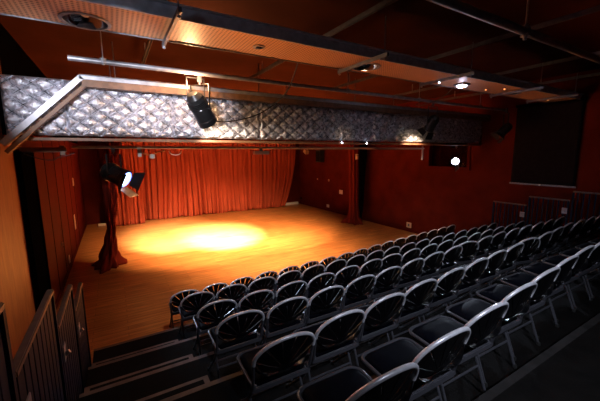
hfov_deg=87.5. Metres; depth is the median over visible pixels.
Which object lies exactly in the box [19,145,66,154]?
bracket
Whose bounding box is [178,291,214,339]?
folding chair
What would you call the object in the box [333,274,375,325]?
folding chair
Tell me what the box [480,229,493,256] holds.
folding chair
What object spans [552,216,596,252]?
folding chair
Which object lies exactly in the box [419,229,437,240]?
folding chair
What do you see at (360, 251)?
folding chair
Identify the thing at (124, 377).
step
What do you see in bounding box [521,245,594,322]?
folding chair
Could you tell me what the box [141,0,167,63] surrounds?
strut
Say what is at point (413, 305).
folding chair
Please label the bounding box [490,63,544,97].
bracket
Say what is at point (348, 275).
folding chair
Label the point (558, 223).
folding chair
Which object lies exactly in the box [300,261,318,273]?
folding chair
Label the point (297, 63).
cable
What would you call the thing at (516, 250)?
folding chair
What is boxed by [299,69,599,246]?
wall
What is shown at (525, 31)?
tube
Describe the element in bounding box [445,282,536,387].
folding chair
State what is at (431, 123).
parcan
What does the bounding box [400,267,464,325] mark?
folding chair
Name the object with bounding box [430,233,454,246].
folding chair
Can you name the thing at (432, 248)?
folding chair
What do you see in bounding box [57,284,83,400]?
guard rail
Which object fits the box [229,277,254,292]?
folding chair
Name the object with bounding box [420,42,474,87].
bracket
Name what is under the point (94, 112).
acoustic panel
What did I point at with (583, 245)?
folding chair
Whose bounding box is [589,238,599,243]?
folding chair
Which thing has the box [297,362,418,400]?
folding chair
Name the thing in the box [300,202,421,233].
baseboard
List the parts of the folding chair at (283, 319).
leg, seat frame, seat, backrest, backrest frame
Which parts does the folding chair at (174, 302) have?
leg, seat, backrest, backrest frame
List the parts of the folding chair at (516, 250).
seat, seat frame, leg, backrest, backrest frame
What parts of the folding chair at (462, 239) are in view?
backrest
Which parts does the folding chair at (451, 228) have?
backrest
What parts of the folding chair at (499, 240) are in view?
backrest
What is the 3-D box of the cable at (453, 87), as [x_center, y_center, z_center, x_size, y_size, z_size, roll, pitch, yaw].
[2.662,-2.069,6.361,0.209,0.233,1.131,-2,9,-10]
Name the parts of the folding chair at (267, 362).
leg, leg, seat, seat frame, backrest, backrest frame, leg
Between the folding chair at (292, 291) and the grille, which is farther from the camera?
the grille
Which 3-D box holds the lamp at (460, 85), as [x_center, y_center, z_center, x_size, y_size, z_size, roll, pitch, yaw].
[2.936,-2.080,5.689,0.200,0.062,0.200,-5,10,-30]
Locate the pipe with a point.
(103, 61)
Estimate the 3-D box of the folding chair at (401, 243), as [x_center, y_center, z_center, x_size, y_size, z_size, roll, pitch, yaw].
[2.514,1.343,8.422,0.486,0.823,0.534,-5,10,-29]
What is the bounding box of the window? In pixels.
[426,143,470,169]
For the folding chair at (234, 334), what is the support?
on the seating riser at (135, 388)
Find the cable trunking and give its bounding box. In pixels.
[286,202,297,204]
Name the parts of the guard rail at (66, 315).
post, rail, post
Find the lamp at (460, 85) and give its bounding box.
[453,83,469,87]
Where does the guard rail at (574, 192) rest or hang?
attached to the seating riser at (135, 388)
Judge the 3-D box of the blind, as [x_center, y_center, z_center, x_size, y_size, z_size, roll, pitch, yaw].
[6.255,-1.437,8.031,0.084,2.125,1.480,-5,10,-30]
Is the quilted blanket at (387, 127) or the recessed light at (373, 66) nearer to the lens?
the recessed light at (373, 66)
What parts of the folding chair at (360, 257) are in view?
backrest, backrest frame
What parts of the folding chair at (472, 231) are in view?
backrest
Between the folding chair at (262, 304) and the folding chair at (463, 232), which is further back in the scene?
the folding chair at (463, 232)
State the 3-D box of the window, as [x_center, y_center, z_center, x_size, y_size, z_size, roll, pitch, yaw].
[4.926,-1.610,10.423,0.098,1.140,1.570,-5,10,-30]
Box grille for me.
[316,151,319,161]
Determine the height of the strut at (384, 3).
0.230 m
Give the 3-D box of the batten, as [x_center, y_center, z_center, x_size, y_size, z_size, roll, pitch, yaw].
[0.785,-1.242,6.795,10.760,0.040,0.170,-5,10,-30]
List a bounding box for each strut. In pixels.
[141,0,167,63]
[250,0,397,77]
[331,5,599,87]
[395,51,599,95]
[437,72,599,100]
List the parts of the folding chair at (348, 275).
seat, backrest, backrest frame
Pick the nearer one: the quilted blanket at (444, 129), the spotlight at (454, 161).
the quilted blanket at (444, 129)
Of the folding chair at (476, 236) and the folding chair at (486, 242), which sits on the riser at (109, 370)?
the folding chair at (476, 236)
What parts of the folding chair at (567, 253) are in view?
seat frame, seat, leg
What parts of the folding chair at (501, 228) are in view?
backrest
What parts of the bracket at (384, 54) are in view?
threaded rod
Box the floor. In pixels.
[56,204,419,362]
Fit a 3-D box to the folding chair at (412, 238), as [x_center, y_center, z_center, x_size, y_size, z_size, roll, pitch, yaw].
[2.918,1.295,8.720,0.486,0.823,0.534,-5,10,-30]
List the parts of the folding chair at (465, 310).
leg, seat, seat frame, leg, backrest, backrest frame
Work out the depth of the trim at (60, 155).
8.65 m
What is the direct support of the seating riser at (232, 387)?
on the floor
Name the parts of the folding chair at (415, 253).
backrest, backrest frame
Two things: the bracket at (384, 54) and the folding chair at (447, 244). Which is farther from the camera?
the folding chair at (447, 244)
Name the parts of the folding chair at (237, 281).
backrest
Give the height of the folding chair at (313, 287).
0.823 m
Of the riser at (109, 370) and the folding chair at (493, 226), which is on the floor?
the riser at (109, 370)
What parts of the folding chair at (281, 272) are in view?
backrest, backrest frame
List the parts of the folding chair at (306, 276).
backrest, backrest frame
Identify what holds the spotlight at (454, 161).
hanging from the batten
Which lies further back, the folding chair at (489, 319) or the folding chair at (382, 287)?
the folding chair at (382, 287)
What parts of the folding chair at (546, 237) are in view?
seat frame, backrest, backrest frame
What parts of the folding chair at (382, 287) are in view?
seat, seat frame, backrest, backrest frame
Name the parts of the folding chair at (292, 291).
seat, backrest, backrest frame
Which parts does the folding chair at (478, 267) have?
seat, seat frame, leg, backrest, backrest frame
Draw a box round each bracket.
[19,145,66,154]
[162,0,181,48]
[338,16,388,74]
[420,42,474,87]
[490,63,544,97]
[526,73,578,103]
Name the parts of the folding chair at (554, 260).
seat, seat frame, leg, leg, backrest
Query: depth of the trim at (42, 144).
6.56 m
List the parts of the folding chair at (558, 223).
backrest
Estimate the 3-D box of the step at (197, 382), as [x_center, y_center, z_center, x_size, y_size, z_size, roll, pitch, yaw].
[-1.292,1.820,2.682,1.065,0.125,0.266,-5,10,-30]
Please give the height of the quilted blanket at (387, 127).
0.750 m
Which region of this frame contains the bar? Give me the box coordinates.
[71,41,423,148]
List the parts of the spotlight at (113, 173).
barn door, barn door, barn door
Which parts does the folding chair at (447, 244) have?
backrest, backrest frame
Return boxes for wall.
[0,23,85,358]
[77,136,299,221]
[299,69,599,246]
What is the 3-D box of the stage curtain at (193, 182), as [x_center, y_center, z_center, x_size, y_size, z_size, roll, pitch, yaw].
[-3.714,-1.240,16.151,8.079,3.767,0.389,-5,10,-30]
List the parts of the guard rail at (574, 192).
post, rail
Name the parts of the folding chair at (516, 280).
seat, seat frame, leg, backrest, backrest frame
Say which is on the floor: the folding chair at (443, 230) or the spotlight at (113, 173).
the folding chair at (443, 230)
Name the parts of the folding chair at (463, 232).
backrest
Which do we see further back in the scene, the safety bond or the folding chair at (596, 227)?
the folding chair at (596, 227)
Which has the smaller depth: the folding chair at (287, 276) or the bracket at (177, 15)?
the bracket at (177, 15)
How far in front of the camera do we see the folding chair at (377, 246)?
7.58 m
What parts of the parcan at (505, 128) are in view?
barn door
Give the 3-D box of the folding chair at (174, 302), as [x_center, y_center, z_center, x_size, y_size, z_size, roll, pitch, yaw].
[-1.980,1.830,5.368,0.486,0.823,0.534,-5,10,-29]
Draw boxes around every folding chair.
[169,289,198,327]
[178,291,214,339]
[193,299,237,354]
[200,283,228,301]
[207,309,264,378]
[212,284,246,308]
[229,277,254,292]
[233,289,273,327]
[236,331,315,400]
[242,276,275,306]
[254,271,277,285]
[254,296,308,345]
[266,280,307,308]
[272,270,301,292]
[274,266,299,293]
[290,309,365,381]
[293,285,344,326]
[295,264,324,283]
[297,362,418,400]
[298,272,335,298]
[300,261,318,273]
[319,256,336,269]
[321,259,346,277]
[325,265,359,288]
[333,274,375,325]
[333,292,405,366]
[337,252,353,262]
[341,254,365,272]
[351,258,382,287]
[353,248,367,260]
[359,250,383,266]
[360,244,381,267]
[360,266,401,307]
[361,326,470,400]
[367,253,401,297]
[369,278,437,346]
[371,241,393,251]
[372,246,400,260]
[382,258,424,293]
[383,238,405,249]
[386,248,420,290]
[394,235,416,247]
[399,242,415,259]
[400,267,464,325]
[401,251,444,292]
[402,239,429,251]
[408,244,437,266]
[409,301,508,400]
[416,232,427,244]
[416,236,442,265]
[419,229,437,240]
[421,239,453,271]
[427,258,488,318]
[428,227,446,237]
[429,245,462,271]
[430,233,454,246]
[437,225,455,237]
[438,236,467,265]
[440,241,478,273]
[443,230,466,240]
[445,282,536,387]
[452,250,506,304]
[454,232,481,264]
[457,227,477,238]
[463,235,492,263]
[467,225,487,235]
[472,243,523,287]
[476,266,560,360]
[477,223,496,231]
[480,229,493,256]
[480,231,505,257]
[486,226,504,256]
[489,237,540,284]
[492,228,519,249]
[493,223,515,234]
[500,255,578,339]
[502,231,552,274]
[506,224,532,244]
[515,221,524,229]
[516,226,563,268]
[520,222,543,238]
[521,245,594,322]
[532,219,554,235]
[535,222,573,257]
[541,242,599,309]
[543,216,564,230]
[545,219,585,255]
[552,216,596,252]
[559,249,599,298]
[564,216,599,249]
[576,243,595,268]
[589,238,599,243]
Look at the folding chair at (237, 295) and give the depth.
4.76 m
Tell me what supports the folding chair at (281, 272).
on the floor
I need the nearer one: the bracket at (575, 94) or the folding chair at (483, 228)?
the bracket at (575, 94)
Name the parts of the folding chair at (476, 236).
backrest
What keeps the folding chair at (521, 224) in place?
on the riser at (109, 370)
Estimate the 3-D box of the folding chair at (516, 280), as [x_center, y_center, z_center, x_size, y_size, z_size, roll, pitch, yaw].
[2.356,0.872,3.118,0.486,0.823,0.534,-5,10,-30]
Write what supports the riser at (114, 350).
on the floor
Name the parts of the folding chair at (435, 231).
backrest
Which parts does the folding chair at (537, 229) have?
backrest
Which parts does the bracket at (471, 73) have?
threaded rod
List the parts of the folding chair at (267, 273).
backrest, backrest frame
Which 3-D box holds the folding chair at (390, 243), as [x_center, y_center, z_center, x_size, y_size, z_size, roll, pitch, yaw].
[2.119,1.389,8.133,0.486,0.823,0.534,-5,10,-30]
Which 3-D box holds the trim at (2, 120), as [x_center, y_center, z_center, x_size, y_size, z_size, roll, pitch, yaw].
[0.767,-1.666,6.757,10.800,0.750,0.070,-5,10,-30]
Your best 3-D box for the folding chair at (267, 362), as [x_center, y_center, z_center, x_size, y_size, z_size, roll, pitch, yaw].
[-0.189,1.258,2.341,0.486,0.823,0.534,-5,10,-30]
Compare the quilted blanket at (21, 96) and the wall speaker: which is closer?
the quilted blanket at (21, 96)
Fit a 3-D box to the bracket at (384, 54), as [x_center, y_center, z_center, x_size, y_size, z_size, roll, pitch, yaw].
[0.814,-2.030,4.177,0.036,0.500,0.980,-5,10,-30]
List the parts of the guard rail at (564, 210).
post, rail, post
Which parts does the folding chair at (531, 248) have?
seat, seat frame, backrest, backrest frame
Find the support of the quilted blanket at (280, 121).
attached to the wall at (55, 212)
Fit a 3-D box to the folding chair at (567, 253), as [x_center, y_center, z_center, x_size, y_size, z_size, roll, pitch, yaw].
[3.650,0.740,3.943,0.486,0.823,0.534,-5,10,-30]
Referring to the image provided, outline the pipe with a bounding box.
[67,31,504,110]
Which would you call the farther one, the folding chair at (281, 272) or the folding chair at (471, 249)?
the folding chair at (281, 272)
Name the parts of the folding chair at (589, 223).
leg, backrest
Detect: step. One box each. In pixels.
[84,354,193,392]
[91,339,177,365]
[136,375,209,400]
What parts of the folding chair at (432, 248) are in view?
backrest, backrest frame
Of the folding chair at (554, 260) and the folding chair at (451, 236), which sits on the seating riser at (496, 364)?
the folding chair at (554, 260)
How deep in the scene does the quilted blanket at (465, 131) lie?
8.97 m
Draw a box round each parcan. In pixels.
[186,76,216,128]
[417,103,438,139]
[491,108,512,142]
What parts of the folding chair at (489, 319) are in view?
leg, seat, seat frame, leg, backrest, backrest frame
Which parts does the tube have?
drop rod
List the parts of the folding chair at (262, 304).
seat, backrest frame, backrest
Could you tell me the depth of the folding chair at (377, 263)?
5.08 m
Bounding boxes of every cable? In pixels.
[24,153,73,160]
[215,63,297,121]
[416,87,453,105]
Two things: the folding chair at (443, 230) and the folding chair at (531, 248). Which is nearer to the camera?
the folding chair at (531, 248)
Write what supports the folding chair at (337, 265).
on the riser at (114, 350)
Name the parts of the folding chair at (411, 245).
backrest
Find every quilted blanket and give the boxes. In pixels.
[0,74,68,135]
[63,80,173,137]
[171,95,259,138]
[259,102,322,140]
[322,108,372,140]
[372,112,421,141]
[420,116,454,142]
[452,119,481,142]
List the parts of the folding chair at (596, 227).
backrest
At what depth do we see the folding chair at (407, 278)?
4.39 m
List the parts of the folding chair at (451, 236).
backrest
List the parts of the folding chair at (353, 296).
seat, seat frame, backrest, backrest frame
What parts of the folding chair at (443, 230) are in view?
backrest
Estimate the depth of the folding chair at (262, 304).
3.97 m
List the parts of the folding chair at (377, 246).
backrest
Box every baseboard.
[55,222,86,309]
[87,202,299,224]
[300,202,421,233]
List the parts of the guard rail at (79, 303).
rail, post, post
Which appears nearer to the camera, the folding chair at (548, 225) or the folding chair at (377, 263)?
the folding chair at (377, 263)
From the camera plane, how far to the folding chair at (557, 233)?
5.11 m
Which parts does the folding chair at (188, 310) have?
leg, seat frame, seat, backrest, backrest frame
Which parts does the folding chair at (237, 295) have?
seat, backrest frame, backrest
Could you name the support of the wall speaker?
attached to the wall at (399, 188)
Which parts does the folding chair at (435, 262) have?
seat frame, seat, backrest, backrest frame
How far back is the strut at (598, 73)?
7.41 m
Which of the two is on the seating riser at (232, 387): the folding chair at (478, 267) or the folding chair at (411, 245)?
the folding chair at (478, 267)
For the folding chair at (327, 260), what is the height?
0.823 m
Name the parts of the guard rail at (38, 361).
post, rail, post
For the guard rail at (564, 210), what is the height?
1.810 m
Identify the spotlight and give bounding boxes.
[100,148,145,197]
[449,146,461,171]
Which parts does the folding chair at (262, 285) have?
backrest frame, backrest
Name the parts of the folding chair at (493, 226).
backrest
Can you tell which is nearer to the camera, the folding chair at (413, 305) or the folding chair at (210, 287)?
the folding chair at (413, 305)
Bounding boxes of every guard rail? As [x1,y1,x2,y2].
[0,302,19,400]
[13,289,67,400]
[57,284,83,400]
[74,282,91,387]
[491,201,526,229]
[526,196,569,244]
[566,191,599,245]
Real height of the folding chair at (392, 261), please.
0.823 m
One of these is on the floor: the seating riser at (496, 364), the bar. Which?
the seating riser at (496, 364)
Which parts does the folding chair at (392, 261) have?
backrest, backrest frame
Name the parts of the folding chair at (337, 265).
backrest frame, backrest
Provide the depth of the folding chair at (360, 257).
6.07 m
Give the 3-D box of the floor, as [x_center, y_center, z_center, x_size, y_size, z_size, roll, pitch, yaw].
[0.201,1.894,8.297,11.200,0.200,19.450,-5,10,-30]
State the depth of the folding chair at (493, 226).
8.71 m
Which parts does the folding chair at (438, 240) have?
backrest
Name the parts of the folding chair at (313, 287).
seat, backrest, backrest frame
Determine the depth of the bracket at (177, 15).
2.86 m
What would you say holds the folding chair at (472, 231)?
on the riser at (114, 350)
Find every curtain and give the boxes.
[91,137,127,273]
[116,137,144,225]
[138,138,295,220]
[340,141,362,224]
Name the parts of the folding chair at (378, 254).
backrest, backrest frame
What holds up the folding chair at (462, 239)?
on the riser at (109, 370)
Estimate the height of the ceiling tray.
0.120 m
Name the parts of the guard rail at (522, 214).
post, rail, post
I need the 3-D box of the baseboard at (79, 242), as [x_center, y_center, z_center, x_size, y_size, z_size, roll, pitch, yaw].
[-6.913,1.575,9.684,0.015,0.120,9.350,-5,10,-30]
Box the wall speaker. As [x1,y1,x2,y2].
[316,150,323,161]
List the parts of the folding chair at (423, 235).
backrest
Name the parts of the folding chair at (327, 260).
backrest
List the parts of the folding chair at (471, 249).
seat, seat frame, backrest, backrest frame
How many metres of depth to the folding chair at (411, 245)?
6.85 m
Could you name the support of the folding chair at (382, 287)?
on the seating riser at (135, 388)
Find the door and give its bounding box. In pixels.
[14,151,50,310]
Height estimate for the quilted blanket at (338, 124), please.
0.750 m
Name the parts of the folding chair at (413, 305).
seat, seat frame, leg, backrest, backrest frame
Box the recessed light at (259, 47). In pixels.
[253,45,264,49]
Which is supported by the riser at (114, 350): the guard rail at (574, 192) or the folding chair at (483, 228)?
the folding chair at (483, 228)
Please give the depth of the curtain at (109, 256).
8.28 m
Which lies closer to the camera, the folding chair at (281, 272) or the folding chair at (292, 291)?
the folding chair at (292, 291)
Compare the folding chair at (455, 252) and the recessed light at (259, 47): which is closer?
the recessed light at (259, 47)
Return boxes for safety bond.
[137,146,164,158]
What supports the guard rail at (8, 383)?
attached to the seating riser at (496, 364)
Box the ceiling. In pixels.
[0,0,599,104]
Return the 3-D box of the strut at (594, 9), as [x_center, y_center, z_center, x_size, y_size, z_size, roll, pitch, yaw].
[2.731,-2.498,4.859,0.044,0.230,7.500,-5,10,-30]
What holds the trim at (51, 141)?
attached to the wall at (55, 212)
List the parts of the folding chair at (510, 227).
backrest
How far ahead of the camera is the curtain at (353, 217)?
13.33 m
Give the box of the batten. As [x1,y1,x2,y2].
[3,137,480,145]
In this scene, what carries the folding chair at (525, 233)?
on the seating riser at (135, 388)
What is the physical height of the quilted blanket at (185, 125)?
0.750 m
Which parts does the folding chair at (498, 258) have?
seat frame, seat, leg, backrest, backrest frame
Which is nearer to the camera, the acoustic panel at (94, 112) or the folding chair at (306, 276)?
the acoustic panel at (94, 112)
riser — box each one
[79,245,571,400]
[86,249,503,386]
[92,265,426,363]
[160,242,589,400]
[370,267,599,400]
[473,313,599,400]
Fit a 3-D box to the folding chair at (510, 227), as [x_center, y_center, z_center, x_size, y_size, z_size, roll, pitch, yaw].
[4.941,0.922,7.740,0.486,0.823,0.534,-5,10,-30]
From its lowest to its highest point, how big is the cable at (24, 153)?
0.112 m
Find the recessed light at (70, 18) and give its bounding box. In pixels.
[57,11,111,30]
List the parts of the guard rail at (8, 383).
rail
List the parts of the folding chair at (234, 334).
leg, leg, seat, seat frame, backrest frame, backrest, leg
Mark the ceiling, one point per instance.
(418, 28)
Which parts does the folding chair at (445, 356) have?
seat, leg, backrest, backrest frame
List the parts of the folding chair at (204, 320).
leg, leg, seat frame, seat, backrest, backrest frame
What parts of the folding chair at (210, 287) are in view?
backrest, backrest frame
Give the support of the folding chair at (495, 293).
on the seating riser at (496, 364)
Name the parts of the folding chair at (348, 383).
seat, seat frame, backrest frame, backrest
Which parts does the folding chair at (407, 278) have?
seat, seat frame, backrest, backrest frame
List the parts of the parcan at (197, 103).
colour frame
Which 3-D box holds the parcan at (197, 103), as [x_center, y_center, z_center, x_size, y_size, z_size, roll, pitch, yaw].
[-1.470,-1.451,4.660,0.362,0.746,0.495,1,9,8]
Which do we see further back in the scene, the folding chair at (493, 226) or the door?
the folding chair at (493, 226)
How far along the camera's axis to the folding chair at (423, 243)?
7.13 m
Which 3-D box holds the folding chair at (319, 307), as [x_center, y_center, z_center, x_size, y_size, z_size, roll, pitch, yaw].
[0.216,1.307,3.686,0.486,0.823,0.534,-5,10,-30]
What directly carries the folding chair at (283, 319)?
on the seating riser at (135, 388)
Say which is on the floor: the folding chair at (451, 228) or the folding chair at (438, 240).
the folding chair at (451, 228)
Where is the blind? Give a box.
[509,97,586,187]
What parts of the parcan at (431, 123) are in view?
barn door, barn door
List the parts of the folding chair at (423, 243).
backrest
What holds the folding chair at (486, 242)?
on the seating riser at (135, 388)
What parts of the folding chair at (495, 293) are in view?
seat, leg, seat frame, leg, backrest, backrest frame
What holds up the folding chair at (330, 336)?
on the seating riser at (232, 387)
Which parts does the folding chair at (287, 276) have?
seat, backrest, backrest frame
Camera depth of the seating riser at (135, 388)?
3.22 m
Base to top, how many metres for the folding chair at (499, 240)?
0.823 m
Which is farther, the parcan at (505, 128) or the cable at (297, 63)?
the parcan at (505, 128)
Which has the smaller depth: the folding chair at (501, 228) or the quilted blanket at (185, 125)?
the quilted blanket at (185, 125)
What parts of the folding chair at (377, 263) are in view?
backrest, backrest frame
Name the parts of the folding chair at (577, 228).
leg, backrest, backrest frame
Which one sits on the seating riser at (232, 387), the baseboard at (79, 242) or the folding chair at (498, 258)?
the folding chair at (498, 258)
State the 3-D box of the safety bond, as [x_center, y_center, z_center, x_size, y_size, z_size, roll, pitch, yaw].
[-2.655,-0.855,5.616,0.452,0.230,0.088,-5,10,-30]
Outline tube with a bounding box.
[426,0,599,63]
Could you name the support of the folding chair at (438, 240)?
on the riser at (114, 350)
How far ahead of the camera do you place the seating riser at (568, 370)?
2.13 m
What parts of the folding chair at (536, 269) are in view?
seat, seat frame, leg, backrest, backrest frame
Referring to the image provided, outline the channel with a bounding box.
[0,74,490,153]
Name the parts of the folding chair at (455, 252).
seat, seat frame, backrest, backrest frame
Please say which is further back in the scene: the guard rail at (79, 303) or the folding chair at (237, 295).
the folding chair at (237, 295)
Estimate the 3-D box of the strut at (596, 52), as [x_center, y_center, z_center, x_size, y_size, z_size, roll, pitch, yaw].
[4.623,-2.677,5.968,0.044,0.230,7.500,-5,10,-30]
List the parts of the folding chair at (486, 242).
backrest frame, backrest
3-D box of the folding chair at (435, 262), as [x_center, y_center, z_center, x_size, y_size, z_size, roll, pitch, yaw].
[1.890,1.121,4.853,0.486,0.823,0.534,-5,10,-29]
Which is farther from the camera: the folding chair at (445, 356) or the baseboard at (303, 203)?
the baseboard at (303, 203)
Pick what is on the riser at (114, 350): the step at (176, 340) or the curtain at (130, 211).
the step at (176, 340)
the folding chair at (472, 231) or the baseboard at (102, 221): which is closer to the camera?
the folding chair at (472, 231)
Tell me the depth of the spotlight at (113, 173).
5.34 m
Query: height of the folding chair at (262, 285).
0.823 m
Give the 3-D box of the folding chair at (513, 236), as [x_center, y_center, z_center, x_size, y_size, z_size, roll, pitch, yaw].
[4.019,0.896,6.268,0.486,0.823,0.534,-5,10,-30]
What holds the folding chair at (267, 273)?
on the floor
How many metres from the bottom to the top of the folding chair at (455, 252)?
0.823 m
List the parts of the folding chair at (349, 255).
backrest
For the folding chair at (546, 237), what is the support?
on the seating riser at (232, 387)
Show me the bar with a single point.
(121, 146)
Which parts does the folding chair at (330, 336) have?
leg, seat frame, seat, backrest, backrest frame, leg, leg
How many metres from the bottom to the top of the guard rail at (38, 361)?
1.070 m
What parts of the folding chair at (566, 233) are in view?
backrest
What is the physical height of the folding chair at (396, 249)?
0.823 m
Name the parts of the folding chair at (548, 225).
backrest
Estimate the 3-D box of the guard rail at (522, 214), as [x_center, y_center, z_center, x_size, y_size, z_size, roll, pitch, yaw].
[5.773,0.840,8.771,0.092,1.570,0.850,-5,10,-30]
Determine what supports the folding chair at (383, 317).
on the seating riser at (232, 387)
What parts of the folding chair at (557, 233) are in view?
backrest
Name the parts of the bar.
drop rod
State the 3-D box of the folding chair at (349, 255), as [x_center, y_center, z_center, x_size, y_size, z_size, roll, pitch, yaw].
[0.932,1.529,7.248,0.486,0.823,0.534,-5,10,-29]
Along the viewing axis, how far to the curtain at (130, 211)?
13.38 m
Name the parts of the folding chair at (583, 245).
seat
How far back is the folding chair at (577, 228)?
5.65 m
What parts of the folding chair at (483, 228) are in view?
backrest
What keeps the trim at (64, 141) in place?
attached to the wall at (55, 212)
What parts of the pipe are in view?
drop rod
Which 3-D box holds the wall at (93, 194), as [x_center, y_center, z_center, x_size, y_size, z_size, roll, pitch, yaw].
[-4.729,-1.792,16.116,11.200,4.850,0.200,-5,10,-30]
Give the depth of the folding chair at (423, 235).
8.77 m
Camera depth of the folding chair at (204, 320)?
3.73 m
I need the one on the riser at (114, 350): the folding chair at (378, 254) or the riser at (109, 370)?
the folding chair at (378, 254)
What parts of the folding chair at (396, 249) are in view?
backrest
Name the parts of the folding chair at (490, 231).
backrest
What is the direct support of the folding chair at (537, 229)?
on the seating riser at (135, 388)
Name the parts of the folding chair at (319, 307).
leg, seat frame, seat, backrest, backrest frame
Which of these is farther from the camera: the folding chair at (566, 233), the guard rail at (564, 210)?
the guard rail at (564, 210)
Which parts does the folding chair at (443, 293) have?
leg, seat, seat frame, leg, backrest, backrest frame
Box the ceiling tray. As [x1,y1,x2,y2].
[0,0,583,102]
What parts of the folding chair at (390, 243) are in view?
backrest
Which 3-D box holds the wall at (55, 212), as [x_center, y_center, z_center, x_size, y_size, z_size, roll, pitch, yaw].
[-4.495,-0.144,5.068,0.200,4.850,19.250,-5,10,-30]
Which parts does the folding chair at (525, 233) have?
backrest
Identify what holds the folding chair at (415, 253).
on the riser at (109, 370)
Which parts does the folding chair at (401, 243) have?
backrest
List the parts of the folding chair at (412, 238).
backrest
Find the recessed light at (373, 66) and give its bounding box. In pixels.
[353,63,380,70]
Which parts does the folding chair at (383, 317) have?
leg, leg, seat, seat frame, backrest, backrest frame, leg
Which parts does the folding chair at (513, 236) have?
backrest, backrest frame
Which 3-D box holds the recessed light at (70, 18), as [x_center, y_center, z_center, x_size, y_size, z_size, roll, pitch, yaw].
[-1.992,-1.738,2.901,0.416,0.172,0.416,-5,10,-30]
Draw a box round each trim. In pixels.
[0,91,477,143]
[42,144,60,289]
[51,141,67,271]
[60,155,72,257]
[64,141,76,246]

